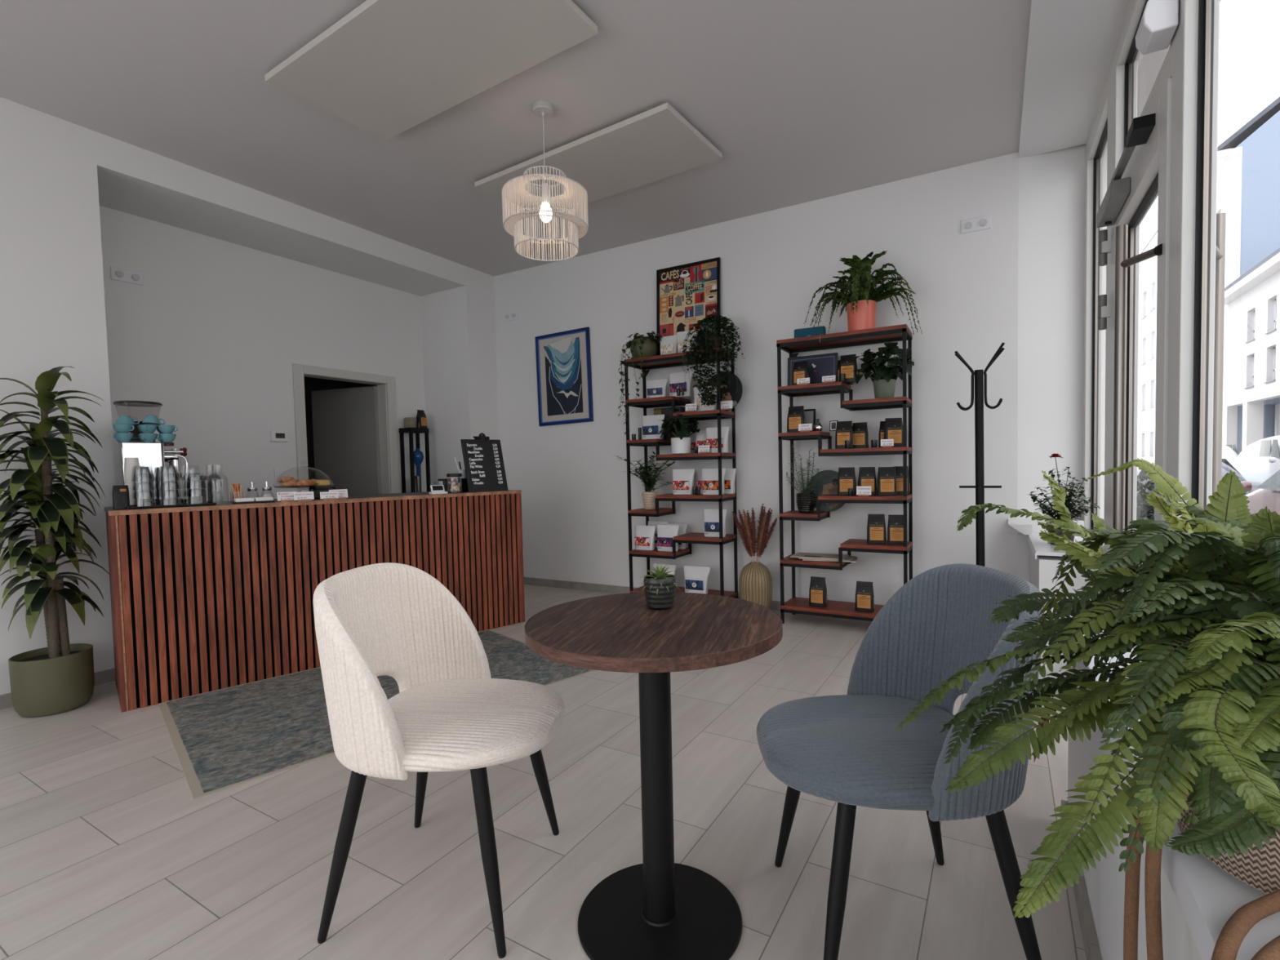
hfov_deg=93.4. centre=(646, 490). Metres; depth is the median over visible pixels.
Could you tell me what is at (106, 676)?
baseboard
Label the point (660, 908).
bistro table
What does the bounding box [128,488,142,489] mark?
paper cup
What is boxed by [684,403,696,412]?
price card
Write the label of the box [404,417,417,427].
storage basket
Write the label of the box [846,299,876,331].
plant pot
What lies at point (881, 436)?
coffee bag
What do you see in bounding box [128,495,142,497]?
paper cup
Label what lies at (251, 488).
sugar dispenser
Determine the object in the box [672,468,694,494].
pouch
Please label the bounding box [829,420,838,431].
photo frame
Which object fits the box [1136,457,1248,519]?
parked car
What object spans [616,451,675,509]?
potted plant
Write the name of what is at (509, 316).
wall socket
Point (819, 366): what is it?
framed picture
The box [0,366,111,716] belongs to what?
dracaena
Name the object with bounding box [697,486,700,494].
tin
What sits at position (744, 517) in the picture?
stem
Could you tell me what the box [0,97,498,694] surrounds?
wall
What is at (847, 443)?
tin
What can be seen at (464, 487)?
caddy
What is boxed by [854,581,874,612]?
coffee bag
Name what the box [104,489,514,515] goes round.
countertop
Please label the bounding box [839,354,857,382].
coffee bag
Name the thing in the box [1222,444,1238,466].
van
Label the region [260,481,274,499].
sugar dispenser
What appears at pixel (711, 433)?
pouch
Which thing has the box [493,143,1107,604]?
wall
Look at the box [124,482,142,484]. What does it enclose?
paper cup
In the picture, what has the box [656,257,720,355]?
framed poster
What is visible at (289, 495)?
price card
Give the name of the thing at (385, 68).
panel
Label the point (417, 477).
cup
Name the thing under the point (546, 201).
socket
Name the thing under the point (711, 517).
pouch
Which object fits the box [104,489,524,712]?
counter
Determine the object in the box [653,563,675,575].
pouch
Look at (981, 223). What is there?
wall socket
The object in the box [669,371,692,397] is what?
pouch
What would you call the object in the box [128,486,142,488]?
paper cup
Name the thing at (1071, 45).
ceiling beam
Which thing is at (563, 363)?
abstract painting
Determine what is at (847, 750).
upholstered chair
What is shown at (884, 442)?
price card
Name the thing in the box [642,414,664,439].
pouch
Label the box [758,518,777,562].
stem
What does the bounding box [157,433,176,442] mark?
espresso cup
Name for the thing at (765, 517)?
stem
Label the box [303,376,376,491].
doorway
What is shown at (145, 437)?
espresso cup
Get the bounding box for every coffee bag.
[112,484,129,509]
[416,409,426,428]
[786,405,805,432]
[792,360,808,385]
[808,576,827,607]
[835,360,853,384]
[835,421,853,448]
[837,466,856,495]
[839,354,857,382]
[852,422,868,448]
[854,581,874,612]
[857,466,876,495]
[866,514,886,544]
[876,466,897,495]
[878,421,884,447]
[884,417,902,447]
[887,515,903,544]
[893,466,910,494]
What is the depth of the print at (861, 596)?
3.88 m
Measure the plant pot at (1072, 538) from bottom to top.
0.115 m
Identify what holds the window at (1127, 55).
in the wall at (1105, 885)
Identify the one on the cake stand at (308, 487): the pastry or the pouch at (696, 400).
the pastry
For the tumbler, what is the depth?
3.04 m
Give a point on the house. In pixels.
(1252, 301)
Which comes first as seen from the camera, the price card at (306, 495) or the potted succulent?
the potted succulent
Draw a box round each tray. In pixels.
[125,501,216,509]
[142,497,187,504]
[231,500,275,504]
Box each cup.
[112,432,133,442]
[113,423,134,432]
[115,415,139,425]
[124,457,141,476]
[124,475,142,478]
[124,477,142,479]
[124,479,142,480]
[124,480,142,482]
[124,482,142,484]
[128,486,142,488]
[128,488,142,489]
[128,493,142,495]
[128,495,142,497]
[129,501,142,502]
[138,424,157,433]
[138,433,157,442]
[142,414,165,425]
[157,425,177,433]
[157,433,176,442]
[415,475,420,492]
[453,457,466,478]
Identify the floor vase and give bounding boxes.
[738,561,772,608]
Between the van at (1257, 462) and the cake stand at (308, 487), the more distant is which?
the van at (1257, 462)
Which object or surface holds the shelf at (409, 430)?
attached to the storage rack
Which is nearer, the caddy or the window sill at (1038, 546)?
the window sill at (1038, 546)
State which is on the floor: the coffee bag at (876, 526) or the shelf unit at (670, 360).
the shelf unit at (670, 360)
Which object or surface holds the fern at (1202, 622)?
in the plant stand at (1260, 869)
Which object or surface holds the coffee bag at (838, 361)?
on the shelf unit at (836, 609)
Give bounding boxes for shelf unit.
[623,347,737,598]
[776,324,912,623]
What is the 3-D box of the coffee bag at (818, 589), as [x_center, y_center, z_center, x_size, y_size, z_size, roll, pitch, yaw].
[1.162,0.684,4.077,0.115,0.194,0.070,0,3,32]
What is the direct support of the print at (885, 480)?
attached to the coffee bag at (886, 477)
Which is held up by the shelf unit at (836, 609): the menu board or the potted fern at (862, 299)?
the potted fern at (862, 299)
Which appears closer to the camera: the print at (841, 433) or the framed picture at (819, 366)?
the print at (841, 433)
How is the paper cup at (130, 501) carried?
on the paper cup
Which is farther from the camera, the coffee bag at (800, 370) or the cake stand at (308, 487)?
the coffee bag at (800, 370)
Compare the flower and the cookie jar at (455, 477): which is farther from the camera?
the cookie jar at (455, 477)
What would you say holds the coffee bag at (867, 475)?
on the shelf unit at (836, 609)
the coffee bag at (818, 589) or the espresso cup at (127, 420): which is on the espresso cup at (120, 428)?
the espresso cup at (127, 420)
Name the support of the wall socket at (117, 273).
attached to the wall niche
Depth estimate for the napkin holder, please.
3.23 m
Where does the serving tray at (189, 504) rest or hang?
on the counter at (208, 598)
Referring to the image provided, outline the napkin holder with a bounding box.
[231,496,275,504]
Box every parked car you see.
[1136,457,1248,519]
[1240,469,1279,515]
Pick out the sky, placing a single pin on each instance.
(1248, 161)
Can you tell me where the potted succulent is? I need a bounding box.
[640,564,679,609]
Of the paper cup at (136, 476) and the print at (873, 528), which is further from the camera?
the print at (873, 528)
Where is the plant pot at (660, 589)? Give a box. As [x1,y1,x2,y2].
[643,573,675,609]
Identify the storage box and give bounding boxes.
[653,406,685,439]
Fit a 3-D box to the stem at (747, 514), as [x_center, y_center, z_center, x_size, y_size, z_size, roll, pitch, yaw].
[0.750,0.426,4.341,0.087,0.562,0.076,0,3,30]
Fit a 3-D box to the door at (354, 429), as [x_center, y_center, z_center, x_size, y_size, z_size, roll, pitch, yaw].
[-2.864,-0.032,5.332,0.858,1.955,0.915,0,3,30]
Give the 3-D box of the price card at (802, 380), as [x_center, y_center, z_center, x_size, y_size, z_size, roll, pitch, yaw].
[1.038,-0.721,3.990,0.085,0.044,0.018,0,3,30]
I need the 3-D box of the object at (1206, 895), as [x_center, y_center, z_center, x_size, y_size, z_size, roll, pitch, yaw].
[0.279,0.479,-0.158,0.287,0.037,4.360,0,3,30]
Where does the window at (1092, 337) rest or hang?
in the wall at (1105, 885)
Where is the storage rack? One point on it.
(411, 431)
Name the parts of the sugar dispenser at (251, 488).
spout lid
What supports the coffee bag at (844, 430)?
on the shelf unit at (836, 609)
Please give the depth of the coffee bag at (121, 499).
2.95 m
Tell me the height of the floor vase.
0.392 m
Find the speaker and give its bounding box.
[794,325,826,337]
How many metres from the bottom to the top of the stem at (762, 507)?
0.612 m
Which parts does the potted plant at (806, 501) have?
plant pot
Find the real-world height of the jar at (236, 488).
0.104 m
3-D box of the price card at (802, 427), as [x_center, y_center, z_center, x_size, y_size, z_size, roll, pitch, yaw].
[1.052,-0.415,3.998,0.090,0.051,0.018,0,3,30]
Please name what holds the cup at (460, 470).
in the caddy
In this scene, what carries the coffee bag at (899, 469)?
on the shelf unit at (836, 609)
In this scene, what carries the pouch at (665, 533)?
on the shelf unit at (670, 360)
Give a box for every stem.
[732,511,751,561]
[737,510,753,563]
[742,509,753,559]
[745,510,754,561]
[749,507,757,559]
[755,504,763,557]
[755,506,766,560]
[755,512,767,563]
[757,507,770,561]
[757,510,772,563]
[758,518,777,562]
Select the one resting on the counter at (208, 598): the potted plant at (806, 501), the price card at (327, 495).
the price card at (327, 495)
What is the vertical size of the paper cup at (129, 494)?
0.096 m
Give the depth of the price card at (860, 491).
3.83 m
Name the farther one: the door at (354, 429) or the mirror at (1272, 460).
the mirror at (1272, 460)
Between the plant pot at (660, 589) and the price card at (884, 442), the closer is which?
the plant pot at (660, 589)
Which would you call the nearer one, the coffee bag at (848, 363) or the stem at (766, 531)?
the coffee bag at (848, 363)
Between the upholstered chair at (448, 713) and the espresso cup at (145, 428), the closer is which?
the upholstered chair at (448, 713)
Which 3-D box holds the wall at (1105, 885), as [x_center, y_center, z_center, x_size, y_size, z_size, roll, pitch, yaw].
[0.872,0.749,0.780,0.345,0.600,6.550,0,3,30]
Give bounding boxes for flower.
[1049,453,1062,457]
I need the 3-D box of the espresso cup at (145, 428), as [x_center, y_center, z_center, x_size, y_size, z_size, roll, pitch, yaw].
[-2.627,-0.321,3.180,0.083,0.045,0.077,0,2,20]
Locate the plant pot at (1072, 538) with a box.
[1046,522,1077,545]
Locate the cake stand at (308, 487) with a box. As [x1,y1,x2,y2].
[272,466,333,489]
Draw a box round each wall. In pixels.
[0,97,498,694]
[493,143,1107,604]
[1029,546,1201,959]
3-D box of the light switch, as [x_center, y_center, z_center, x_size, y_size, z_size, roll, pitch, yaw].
[-2.800,-0.126,4.606,0.013,0.081,0.081,0,3,30]
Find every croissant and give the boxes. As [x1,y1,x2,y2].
[276,475,299,483]
[280,480,298,488]
[296,479,318,487]
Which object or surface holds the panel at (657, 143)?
attached to the ceiling
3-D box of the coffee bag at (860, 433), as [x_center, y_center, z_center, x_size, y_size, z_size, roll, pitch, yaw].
[1.407,-0.361,3.973,0.107,0.170,0.070,0,3,30]
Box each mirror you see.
[1240,480,1252,492]
[1268,457,1275,462]
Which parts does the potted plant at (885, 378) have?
plant pot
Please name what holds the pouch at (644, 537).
on the shelf unit at (670, 360)
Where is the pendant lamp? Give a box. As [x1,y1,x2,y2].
[502,100,588,261]
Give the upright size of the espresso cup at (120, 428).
0.045 m
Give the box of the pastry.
[314,479,330,486]
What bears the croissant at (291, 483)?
on the cake stand at (308, 487)
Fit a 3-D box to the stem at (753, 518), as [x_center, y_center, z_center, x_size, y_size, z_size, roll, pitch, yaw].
[0.772,0.416,4.326,0.076,0.582,0.075,0,3,30]
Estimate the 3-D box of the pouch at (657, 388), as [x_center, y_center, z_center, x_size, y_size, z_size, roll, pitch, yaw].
[0.077,-0.780,4.668,0.176,0.150,0.076,0,3,23]
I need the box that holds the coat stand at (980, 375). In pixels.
[954,342,1004,566]
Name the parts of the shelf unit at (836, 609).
post, post, board rail, board rail, board rail, board rail, step post, step post, board rail, step post, step post, step post, board rail, step post, step post, board rail, board rail, board rail, board rail, post, post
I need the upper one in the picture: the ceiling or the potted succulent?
the ceiling
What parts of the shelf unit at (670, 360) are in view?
post, post, board rail, board rail, step post, step post, board rail, board rail, step post, step post, step post, board rail, step post, board rail, board rail, board rail, board rail, post, post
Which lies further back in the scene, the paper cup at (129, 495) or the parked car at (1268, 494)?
the parked car at (1268, 494)
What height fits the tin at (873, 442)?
0.048 m
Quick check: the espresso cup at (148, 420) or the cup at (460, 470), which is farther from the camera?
the cup at (460, 470)
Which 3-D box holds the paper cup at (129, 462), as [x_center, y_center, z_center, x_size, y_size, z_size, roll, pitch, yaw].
[-2.632,-0.118,3.087,0.069,0.096,0.069,0,3,30]
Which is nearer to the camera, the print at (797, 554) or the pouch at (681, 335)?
the print at (797, 554)
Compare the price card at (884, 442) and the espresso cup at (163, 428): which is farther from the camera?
the price card at (884, 442)
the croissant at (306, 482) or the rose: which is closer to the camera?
the rose
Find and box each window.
[1082,81,1108,550]
[1114,0,1172,171]
[1177,0,1219,520]
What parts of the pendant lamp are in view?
bulb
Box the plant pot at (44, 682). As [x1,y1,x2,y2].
[8,643,94,716]
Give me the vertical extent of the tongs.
0.071 m
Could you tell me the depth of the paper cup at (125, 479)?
3.06 m
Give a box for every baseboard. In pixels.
[0,667,115,710]
[524,577,786,610]
[1061,800,1102,959]
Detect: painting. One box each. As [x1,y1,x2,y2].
[534,326,593,426]
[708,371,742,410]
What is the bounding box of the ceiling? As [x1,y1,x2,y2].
[0,0,1221,275]
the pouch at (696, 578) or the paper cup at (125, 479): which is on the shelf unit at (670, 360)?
the pouch at (696, 578)
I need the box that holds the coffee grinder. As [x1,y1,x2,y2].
[113,400,162,442]
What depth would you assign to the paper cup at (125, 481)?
3.06 m
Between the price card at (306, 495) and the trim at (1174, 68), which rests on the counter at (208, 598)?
the price card at (306, 495)
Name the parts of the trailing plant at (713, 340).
plant pot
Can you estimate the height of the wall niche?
2.760 m
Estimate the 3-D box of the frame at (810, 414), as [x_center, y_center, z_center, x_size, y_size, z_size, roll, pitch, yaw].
[1.126,-0.480,4.194,0.100,0.166,0.029,0,3,30]
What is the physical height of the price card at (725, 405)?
0.063 m
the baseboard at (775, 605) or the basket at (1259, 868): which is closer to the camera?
the basket at (1259, 868)
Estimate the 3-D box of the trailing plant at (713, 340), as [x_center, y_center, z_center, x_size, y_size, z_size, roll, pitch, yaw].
[0.472,-0.926,4.344,0.448,0.668,0.396,-1,2,1]
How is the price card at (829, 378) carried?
on the shelf unit at (836, 609)
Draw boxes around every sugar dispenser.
[245,481,259,497]
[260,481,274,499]
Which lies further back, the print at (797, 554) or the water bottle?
the water bottle
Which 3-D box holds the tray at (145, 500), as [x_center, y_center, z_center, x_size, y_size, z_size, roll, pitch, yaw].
[-2.657,0.067,3.252,0.270,0.028,0.220,-3,3,-43]
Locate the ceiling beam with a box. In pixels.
[1018,0,1142,157]
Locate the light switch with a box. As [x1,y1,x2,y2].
[274,468,285,479]
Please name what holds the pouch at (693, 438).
on the shelf unit at (670, 360)
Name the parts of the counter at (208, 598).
panel, panel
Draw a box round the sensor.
[1135,0,1178,54]
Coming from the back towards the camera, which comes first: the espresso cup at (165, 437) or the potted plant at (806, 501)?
the potted plant at (806, 501)
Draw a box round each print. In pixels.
[795,552,838,557]
[811,591,822,600]
[830,421,836,430]
[838,433,848,442]
[857,595,869,605]
[862,480,873,486]
[871,528,882,536]
[881,480,893,488]
[888,431,900,439]
[891,530,902,537]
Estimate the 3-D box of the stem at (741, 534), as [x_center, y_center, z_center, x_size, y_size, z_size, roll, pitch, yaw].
[0.694,0.429,4.345,0.157,0.557,0.078,0,3,30]
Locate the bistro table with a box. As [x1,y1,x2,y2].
[524,591,782,959]
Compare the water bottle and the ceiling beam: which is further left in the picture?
the water bottle
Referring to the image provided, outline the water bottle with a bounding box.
[413,448,423,491]
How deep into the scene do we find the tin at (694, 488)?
4.43 m
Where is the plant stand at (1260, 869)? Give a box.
[1123,734,1279,959]
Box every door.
[292,363,399,495]
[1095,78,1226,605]
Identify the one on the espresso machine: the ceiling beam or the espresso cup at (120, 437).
the espresso cup at (120, 437)
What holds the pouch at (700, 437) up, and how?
on the shelf unit at (670, 360)
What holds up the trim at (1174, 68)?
attached to the wall at (1105, 885)
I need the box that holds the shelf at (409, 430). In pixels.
[399,427,428,433]
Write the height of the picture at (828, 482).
0.285 m
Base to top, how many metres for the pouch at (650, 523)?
0.205 m
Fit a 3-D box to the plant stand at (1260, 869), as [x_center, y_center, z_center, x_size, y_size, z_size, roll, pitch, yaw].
[0.625,0.554,0.635,0.527,0.527,0.271,-2,2,-19]
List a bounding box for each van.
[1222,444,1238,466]
[1234,435,1279,493]
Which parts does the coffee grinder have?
lid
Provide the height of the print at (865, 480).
0.057 m
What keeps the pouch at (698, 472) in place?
on the shelf unit at (670, 360)
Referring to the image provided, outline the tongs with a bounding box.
[311,485,335,497]
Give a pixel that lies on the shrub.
(1140, 486)
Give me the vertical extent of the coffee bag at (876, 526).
0.188 m
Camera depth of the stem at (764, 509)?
4.27 m
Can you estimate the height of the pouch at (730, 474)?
0.187 m
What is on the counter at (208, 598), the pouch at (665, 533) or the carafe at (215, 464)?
the carafe at (215, 464)
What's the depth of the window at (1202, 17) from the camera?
1.70 m
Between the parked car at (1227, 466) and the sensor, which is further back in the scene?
the parked car at (1227, 466)
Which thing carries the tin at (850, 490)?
on the shelf unit at (836, 609)
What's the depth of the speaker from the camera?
4.01 m
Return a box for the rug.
[158,629,597,799]
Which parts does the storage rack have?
post, post, post, post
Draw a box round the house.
[1224,247,1279,450]
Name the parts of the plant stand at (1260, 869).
rope handle, rope handle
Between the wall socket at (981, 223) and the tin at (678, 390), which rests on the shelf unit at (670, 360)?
the tin at (678, 390)
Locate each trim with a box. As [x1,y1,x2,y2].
[1008,519,1084,534]
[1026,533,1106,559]
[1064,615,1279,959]
[1084,0,1184,554]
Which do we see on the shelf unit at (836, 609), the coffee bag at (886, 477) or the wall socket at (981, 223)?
the coffee bag at (886, 477)
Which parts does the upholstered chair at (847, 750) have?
leg, leg, seat, leg, backrest, leg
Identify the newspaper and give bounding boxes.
[790,552,857,562]
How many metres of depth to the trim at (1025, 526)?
3.62 m
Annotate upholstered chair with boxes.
[312,562,564,958]
[756,564,1044,959]
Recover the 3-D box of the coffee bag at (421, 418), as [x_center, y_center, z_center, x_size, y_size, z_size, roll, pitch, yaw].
[-2.085,-0.659,5.594,0.070,0.170,0.089,0,3,30]
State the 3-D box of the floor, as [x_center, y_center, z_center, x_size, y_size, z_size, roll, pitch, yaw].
[-2.172,1.099,2.694,7.950,0.120,7.200,0,3,30]
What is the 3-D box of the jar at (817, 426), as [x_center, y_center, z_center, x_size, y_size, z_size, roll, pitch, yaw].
[1.147,-0.435,4.029,0.064,0.085,0.064,0,3,30]
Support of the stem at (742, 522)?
in the floor vase
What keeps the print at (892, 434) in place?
attached to the coffee bag at (893, 429)
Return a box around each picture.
[787,352,838,386]
[808,470,844,511]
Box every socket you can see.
[110,266,142,285]
[503,311,517,321]
[541,182,549,203]
[960,214,991,233]
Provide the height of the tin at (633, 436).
0.045 m
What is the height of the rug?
0.007 m
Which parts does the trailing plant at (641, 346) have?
plant pot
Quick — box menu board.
[460,432,508,492]
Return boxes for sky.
[1137,96,1279,460]
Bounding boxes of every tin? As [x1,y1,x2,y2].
[631,434,635,439]
[638,427,641,439]
[676,388,680,395]
[692,486,696,494]
[693,446,697,453]
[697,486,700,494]
[839,373,845,382]
[844,440,851,448]
[848,488,852,495]
[871,440,877,447]
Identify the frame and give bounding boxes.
[804,408,815,431]
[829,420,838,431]
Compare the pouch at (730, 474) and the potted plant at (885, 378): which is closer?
the potted plant at (885, 378)
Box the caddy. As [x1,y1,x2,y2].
[437,478,468,493]
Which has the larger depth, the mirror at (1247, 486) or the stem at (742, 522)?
the mirror at (1247, 486)
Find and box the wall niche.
[99,205,426,502]
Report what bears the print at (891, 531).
attached to the coffee bag at (895, 522)
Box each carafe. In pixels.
[200,464,222,503]
[206,464,229,504]
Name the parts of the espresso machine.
plate, brew lever, steam knob, wooden handle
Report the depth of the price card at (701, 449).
4.38 m
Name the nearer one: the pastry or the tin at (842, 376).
the pastry
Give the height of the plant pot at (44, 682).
0.272 m
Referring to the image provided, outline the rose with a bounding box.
[1026,453,1100,545]
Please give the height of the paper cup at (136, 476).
0.096 m
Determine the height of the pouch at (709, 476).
0.190 m
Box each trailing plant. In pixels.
[617,331,662,435]
[680,314,745,405]
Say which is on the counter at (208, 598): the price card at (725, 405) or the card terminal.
the card terminal
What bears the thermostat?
attached to the wall niche
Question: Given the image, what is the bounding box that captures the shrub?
[1136,469,1154,593]
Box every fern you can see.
[803,250,922,334]
[893,457,1279,918]
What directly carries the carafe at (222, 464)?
on the counter at (208, 598)
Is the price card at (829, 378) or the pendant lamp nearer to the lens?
the pendant lamp
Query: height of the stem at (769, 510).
0.582 m
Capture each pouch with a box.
[634,524,655,550]
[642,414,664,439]
[646,378,667,398]
[648,520,667,547]
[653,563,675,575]
[657,524,678,551]
[659,334,677,355]
[665,523,686,549]
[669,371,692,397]
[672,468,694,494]
[676,329,697,352]
[683,565,710,594]
[690,432,696,453]
[693,386,716,411]
[695,430,706,453]
[695,469,702,493]
[702,468,725,494]
[703,509,726,537]
[706,426,728,453]
[724,468,735,493]
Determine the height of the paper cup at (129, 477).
0.096 m
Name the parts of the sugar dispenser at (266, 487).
spout lid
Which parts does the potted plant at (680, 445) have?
plant pot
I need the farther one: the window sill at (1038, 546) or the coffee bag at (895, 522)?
the coffee bag at (895, 522)
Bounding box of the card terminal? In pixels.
[428,484,447,494]
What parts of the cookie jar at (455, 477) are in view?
lid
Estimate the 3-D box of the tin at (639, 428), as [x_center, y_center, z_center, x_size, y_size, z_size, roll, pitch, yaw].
[-0.051,-0.442,4.729,0.027,0.095,0.027,0,3,30]
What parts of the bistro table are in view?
plate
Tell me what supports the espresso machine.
on the counter at (208, 598)
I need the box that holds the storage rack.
[399,427,431,493]
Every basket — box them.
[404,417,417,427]
[1164,734,1279,893]
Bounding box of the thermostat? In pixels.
[270,430,288,441]
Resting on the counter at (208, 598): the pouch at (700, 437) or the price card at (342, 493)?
the price card at (342, 493)
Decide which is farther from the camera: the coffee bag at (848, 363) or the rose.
the coffee bag at (848, 363)
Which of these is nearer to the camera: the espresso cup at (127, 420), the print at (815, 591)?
the espresso cup at (127, 420)
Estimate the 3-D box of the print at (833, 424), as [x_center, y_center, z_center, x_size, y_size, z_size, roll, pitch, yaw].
[1.242,-0.427,3.998,0.045,0.058,0.004,1,-2,42]
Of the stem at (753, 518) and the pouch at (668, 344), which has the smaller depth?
the stem at (753, 518)
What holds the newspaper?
on the shelf unit at (836, 609)
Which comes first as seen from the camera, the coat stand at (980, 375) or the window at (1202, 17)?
the window at (1202, 17)
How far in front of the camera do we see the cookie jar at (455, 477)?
4.01 m
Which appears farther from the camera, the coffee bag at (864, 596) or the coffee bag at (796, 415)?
the coffee bag at (796, 415)
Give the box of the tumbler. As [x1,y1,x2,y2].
[131,465,152,479]
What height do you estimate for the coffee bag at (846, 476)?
0.182 m
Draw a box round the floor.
[0,584,1086,959]
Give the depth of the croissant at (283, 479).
3.55 m
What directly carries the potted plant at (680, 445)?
on the shelf unit at (670, 360)
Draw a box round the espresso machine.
[118,441,219,504]
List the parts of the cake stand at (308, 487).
plate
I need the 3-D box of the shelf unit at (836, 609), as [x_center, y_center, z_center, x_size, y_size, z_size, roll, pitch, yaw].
[1.317,-0.053,4.012,0.808,1.920,0.297,0,3,30]
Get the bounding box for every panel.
[264,0,597,140]
[474,102,722,217]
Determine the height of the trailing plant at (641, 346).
0.802 m
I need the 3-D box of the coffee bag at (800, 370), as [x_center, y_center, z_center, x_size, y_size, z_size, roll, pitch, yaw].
[1.041,-0.785,4.068,0.105,0.165,0.070,0,3,30]
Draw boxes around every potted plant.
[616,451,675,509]
[657,408,700,453]
[784,444,822,512]
[851,342,914,398]
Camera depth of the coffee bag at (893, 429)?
3.79 m
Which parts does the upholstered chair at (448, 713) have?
leg, backrest, leg, seat, leg, leg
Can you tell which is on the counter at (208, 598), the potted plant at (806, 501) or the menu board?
the menu board
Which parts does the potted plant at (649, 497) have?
plant pot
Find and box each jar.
[230,484,243,503]
[446,473,462,493]
[813,418,822,431]
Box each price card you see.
[276,491,296,502]
[293,491,314,501]
[320,491,338,499]
[328,488,347,498]
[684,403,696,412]
[697,444,709,453]
[720,400,733,409]
[796,377,809,385]
[798,423,812,431]
[822,375,835,382]
[856,486,871,496]
[880,439,893,447]

